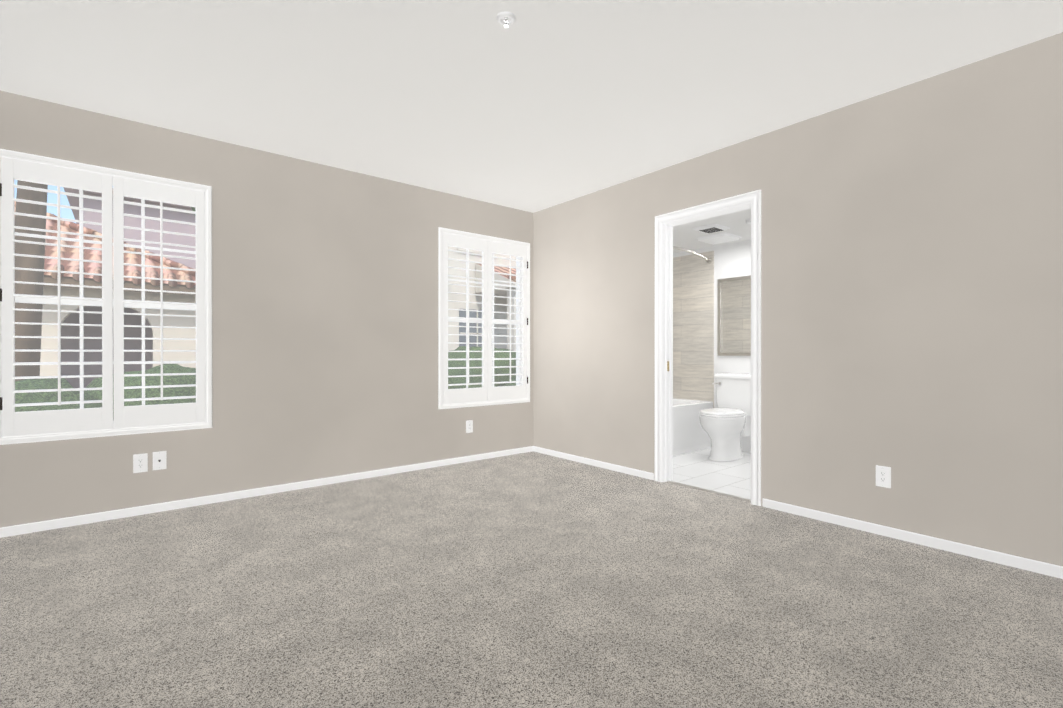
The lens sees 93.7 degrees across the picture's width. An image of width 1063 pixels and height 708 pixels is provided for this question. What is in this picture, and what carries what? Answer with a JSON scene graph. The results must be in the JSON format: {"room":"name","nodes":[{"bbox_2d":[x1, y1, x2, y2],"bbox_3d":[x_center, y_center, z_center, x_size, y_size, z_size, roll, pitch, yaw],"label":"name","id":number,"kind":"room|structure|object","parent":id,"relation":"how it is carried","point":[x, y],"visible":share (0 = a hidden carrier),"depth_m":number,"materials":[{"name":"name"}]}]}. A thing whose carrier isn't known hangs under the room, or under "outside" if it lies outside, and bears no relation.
{"room":"empty bedroom","nodes":[
{"label":"empty bedroom","id":0,"kind":"room"},
{"bbox_2d":[0,90,532,527],"bbox_3d":[-1.583,-0.277,4.019,4.258,2.600,0.150,0,0,-39],"label":"wall","id":1,"kind":"structure","parent":0,"point":[324,321],"depth_m":3.73,"materials":[{"name":"beige paint"}]},
{"bbox_2d":[0,149,212,444],"bbox_3d":[-2.619,-0.319,3.122,1.040,1.650,0.198,0,0,-39],"label":"window shutter","id":2,"kind":"object","parent":1,"relation":"attached to","point":[114,187],"visible":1,"depth_m":3.07,"materials":[{"name":"white wood"}]},
{"bbox_2d":[133,453,147,472],"bbox_3d":[-2.492,0.696,3.177,0.072,0.117,0.008,0,0,-39],"label":"electrical outlet","id":3,"kind":"object","parent":1,"relation":"attached to","point":[140,462],"visible":1,"depth_m":3.17,"materials":[{"name":"white plastic"}]},
{"bbox_2d":[153,451,166,469],"bbox_3d":[-2.416,0.693,3.239,0.072,0.117,0.008,0,0,-39],"label":"electrical outlet","id":4,"kind":"object","parent":1,"relation":"attached to","point":[160,460],"visible":1,"depth_m":3.24,"materials":[{"name":"white plastic"}]},
{"bbox_2d":[0,446,531,537],"bbox_3d":[-1.507,0.995,3.978,3.958,0.056,0.016,0,0,-39],"label":"baseboard","id":5,"kind":"structure","parent":1,"relation":"attached to","point":[14,530],"depth_m":3.47,"materials":[{"name":"white wood"}]},
{"bbox_2d":[466,420,472,432],"bbox_3d":[-0.589,0.688,4.732,0.072,0.117,0.008,0,0,-39],"label":"electrical outlet","id":6,"kind":"object","parent":1,"relation":"attached to","point":[469,426],"visible":1,"depth_m":4.73,"materials":[{"name":"white plastic"}]},
{"bbox_2d":[438,227,529,408],"bbox_3d":[-0.459,-0.324,4.887,1.060,1.650,0.198,0,0,-39],"label":"window shutter","id":7,"kind":"object","parent":1,"relation":"attached to","point":[487,393],"visible":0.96,"depth_m":4.84,"materials":[{"name":"white wood"}]},
{"bbox_2d":[0,451,1062,707],"bbox_3d":[0.038,1.079,2.016,4.168,0.100,5.310,0,0,-39],"label":"floor carpet","id":8,"kind":"object","parent":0,"point":[532,579],"visible":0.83,"depth_m":2.03,"materials":[{"name":"grey carpet"}]},
{"bbox_2d":[0,0,1062,212],"bbox_3d":[0.061,-1.521,2.027,4.228,0.100,5.310,0,0,-39],"label":"ceiling","id":9,"kind":"structure","parent":0,"point":[538,105],"depth_m":2.59,"materials":[{"name":"white paint"}]},
{"bbox_2d":[496,12,515,27],"bbox_3d":[-0.111,-1.456,2.185,0.086,0.039,0.086,0,0,-39],"label":"sprinkler","id":10,"kind":"object","parent":9,"relation":"attached to","point":[505,22],"visible":1,"depth_m":2.18,"materials":[{"name":"white"}]},
{"bbox_2d":[667,480,750,501],"bbox_3d":[1.321,1.024,3.735,0.035,0.008,0.720,0,0,-39],"label":"threshold","id":11,"kind":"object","parent":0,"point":[710,491],"depth_m":3.70,"materials":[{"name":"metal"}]},
{"bbox_2d":[671,447,750,499],"bbox_3d":[1.687,1.074,4.667,1.740,0.096,2.990,0,0,-39],"label":"floor","id":12,"kind":"structure","parent":0,"point":[698,468],"depth_m":4.32,"materials":[{"name":"white tile"}]},
{"bbox_2d":[673,398,712,454],"bbox_3d":[1.163,0.770,5.266,1.527,0.500,0.752,0,0,-39],"label":"bathtub","id":13,"kind":"object","parent":12,"relation":"on","point":[690,434],"visible":0.08,"depth_m":5.19,"materials":[{"name":"white ceramic"}]},
{"bbox_2d":[699,373,750,460],"bbox_3d":[1.948,0.615,4.940,0.736,0.812,0.507,0,0,-39],"label":"toilet","id":14,"kind":"object","parent":12,"relation":"on","point":[726,424],"visible":0.75,"depth_m":4.84,"materials":[{"name":"white ceramic"}]},
{"bbox_2d":[673,240,750,452],"bbox_3d":[2.314,-0.280,5.176,0.120,2.600,2.990,0,0,-39],"label":"wall","id":15,"kind":"structure","parent":0,"point":[731,260],"depth_m":5.32,"materials":[{"name":"paint"}]},
{"bbox_2d":[717,275,750,355],"bbox_3d":[2.286,-0.395,5.097,0.020,0.830,0.825,0,0,-39],"label":"bathroom mirror","id":16,"kind":"object","parent":15,"relation":"attached to","point":[734,320],"visible":0.35,"depth_m":5.27,"materials":[{"name":"beige mirror"}]},
{"bbox_2d":[673,209,750,253],"bbox_3d":[1.732,-1.218,4.562,1.554,0.080,2.580,0,0,-39],"label":"ceiling","id":17,"kind":"structure","parent":0,"point":[686,235],"depth_m":4.76,"materials":[{"name":"white paint"}]},
{"bbox_2d":[693,224,729,233],"bbox_3d":[1.684,-1.166,4.665,0.240,0.023,0.240,0,0,-39],"label":"fan","id":18,"kind":"object","parent":17,"relation":"attached to","point":[712,228],"visible":1,"depth_m":4.62,"materials":[{"name":"white plastic"}]},
{"bbox_2d":[696,232,741,244],"bbox_3d":[1.892,-1.163,5.042,0.320,0.031,0.320,0,0,-39],"label":"recessed light","id":19,"kind":"object","parent":17,"relation":"in","point":[718,238],"visible":1,"depth_m":5.00,"materials":[{"name":"white plastic"}]},
{"bbox_2d":[533,32,1062,565],"bbox_3d":[1.700,-0.275,3.272,0.120,2.600,5.160,0,0,-39],"label":"wall","id":20,"kind":"structure","parent":0,"point":[911,286],"depth_m":2.82,"materials":[{"name":"beige paint"}]},
{"bbox_2d":[532,446,653,479],"bbox_3d":[0.513,0.994,4.624,0.012,0.056,1.510,0,0,-39],"label":"baseboard","id":21,"kind":"structure","parent":20,"relation":"attached to","point":[618,468],"depth_m":4.52,"materials":[{"name":"white wood"}]},
{"bbox_2d":[654,190,760,505],"bbox_3d":[1.323,-0.042,3.734,0.156,2.132,0.864,0,0,-39],"label":"door frame","id":22,"kind":"structure","parent":20,"relation":"attached to","point":[663,418],"depth_m":3.97,"materials":[{"name":"white wood"}]},
{"bbox_2d":[876,465,890,487],"bbox_3d":[1.989,0.694,2.820,0.008,0.117,0.072,0,0,-39],"label":"electrical outlet","id":23,"kind":"object","parent":20,"relation":"attached to","point":[883,476],"visible":1,"depth_m":2.81,"materials":[{"name":"white plastic"}]},
{"bbox_2d":[762,498,1062,578],"bbox_3d":[2.379,1.000,2.340,0.012,0.056,2.610,0,0,-39],"label":"baseboard","id":24,"kind":"structure","parent":20,"relation":"attached to","point":[1044,568],"depth_m":2.66,"materials":[{"name":"white wood"}]},
{"label":"outside","id":25,"kind":"structure","parent":0,"visible":0},
{"bbox_3d":[-16.613,1.307,27.856,90.000,0.200,55.740,0,0,-39],"label":"ground","id":26,"kind":"structure","parent":25,"visible":0},
{"bbox_2d":[15,378,113,420],"bbox_3d":[-4.530,0.762,4.375,1.518,1.094,1.305,0,0,-39],"label":"bush","id":27,"kind":"object","parent":26,"relation":"on","point":[36,384],"depth_m":4.37,"materials":[{"name":"green plant"}]},
{"bbox_2d":[15,180,194,380],"bbox_3d":[-6.018,-1.382,6.112,5.078,5.312,5.208,0,0,-39],"label":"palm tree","id":28,"kind":"object","parent":26,"relation":"on","point":[29,289],"depth_m":5.96,"materials":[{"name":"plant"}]},
{"bbox_2d":[15,201,195,387],"bbox_3d":[-14.527,-1.216,10.004,13.584,4.945,7.818,0,0,-39],"label":"neighboring building","id":29,"kind":"structure","parent":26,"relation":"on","point":[74,318],"depth_m":11.06,"materials":[{"name":"beige paint"}]},
{"bbox_2d":[63,187,195,268],"bbox_3d":[-15.336,-3.451,25.490,11.900,9.329,9.900,0,0,-39],"label":"building","id":30,"kind":"structure","parent":26,"relation":"on","point":[90,216],"depth_m":19.91,"materials":[{"name":"grey paint"}]},
{"bbox_2d":[84,364,195,412],"bbox_3d":[-3.921,0.696,5.285,1.554,1.255,1.320,0,0,-39],"label":"bush","id":31,"kind":"object","parent":26,"relation":"on","point":[156,381],"depth_m":4.91,"materials":[{"name":"green plant"}]},
{"bbox_2d":[448,358,481,388],"bbox_3d":[-1.629,0.675,7.948,1.927,1.329,1.462,0,0,-39],"label":"bush","id":32,"kind":"object","parent":26,"relation":"on","point":[457,380],"depth_m":7.67,"materials":[{"name":"green plant"}]},
{"bbox_2d":[448,346,503,386],"bbox_3d":[-1.417,0.607,9.495,1.892,1.524,1.568,0,0,-39],"label":"bush","id":33,"kind":"object","parent":26,"relation":"on","point":[472,363],"depth_m":9.32,"materials":[{"name":"green plant"}]},
{"bbox_2d":[448,246,515,350],"bbox_3d":[-1.596,-2.773,18.316,9.700,8.014,8.400,0,0,-39],"label":"building","id":34,"kind":"structure","parent":26,"relation":"on","point":[462,305],"depth_m":13.41,"materials":[{"name":"beige paint"}]},
{"bbox_2d":[470,346,515,385],"bbox_3d":[-0.944,0.574,11.107,1.769,1.487,1.566,0,0,-39],"label":"bush","id":35,"kind":"object","parent":26,"relation":"on","point":[502,362],"depth_m":10.59,"materials":[{"name":"green plant"}]},
{"bbox_2d":[475,263,515,350],"bbox_3d":[0.451,-0.604,13.919,3.600,3.700,1.810,0,0,-39],"label":"house","id":36,"kind":"structure","parent":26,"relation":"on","point":[500,277],"depth_m":12.52,"materials":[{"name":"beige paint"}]},
{"bbox_2d":[503,377,515,385],"bbox_3d":[-0.002,0.784,7.153,1.276,1.069,1.079,0,0,-39],"label":"bush","id":37,"kind":"object","parent":26,"relation":"on","point":[511,384],"depth_m":7.10,"materials":[{"name":"green plant"}]},
{"bbox_3d":[0.816,-0.281,5.682,1.560,2.600,0.310,0,0,-39],"label":"wall","id":38,"kind":"structure","parent":0,"visible":0},
{"bbox_2d":[673,251,713,407],"bbox_3d":[1.158,-0.055,5.268,1.554,2.150,0.765,0,0,-39],"label":"tiled wall","id":39,"kind":"structure","parent":38,"relation":"attached to","point":[693,326],"depth_m":5.65,"materials":[{"name":"beige tile"}]},
{"bbox_2d":[673,246,711,263],"bbox_3d":[1.409,-1.029,4.958,1.532,0.068,0.206,0,0,-39],"label":"curtain rod","id":40,"kind":"object","parent":39,"relation":"attached to","point":[708,260],"visible":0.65,"depth_m":5.09,"materials":[{"name":"silver metal"}]}
]}

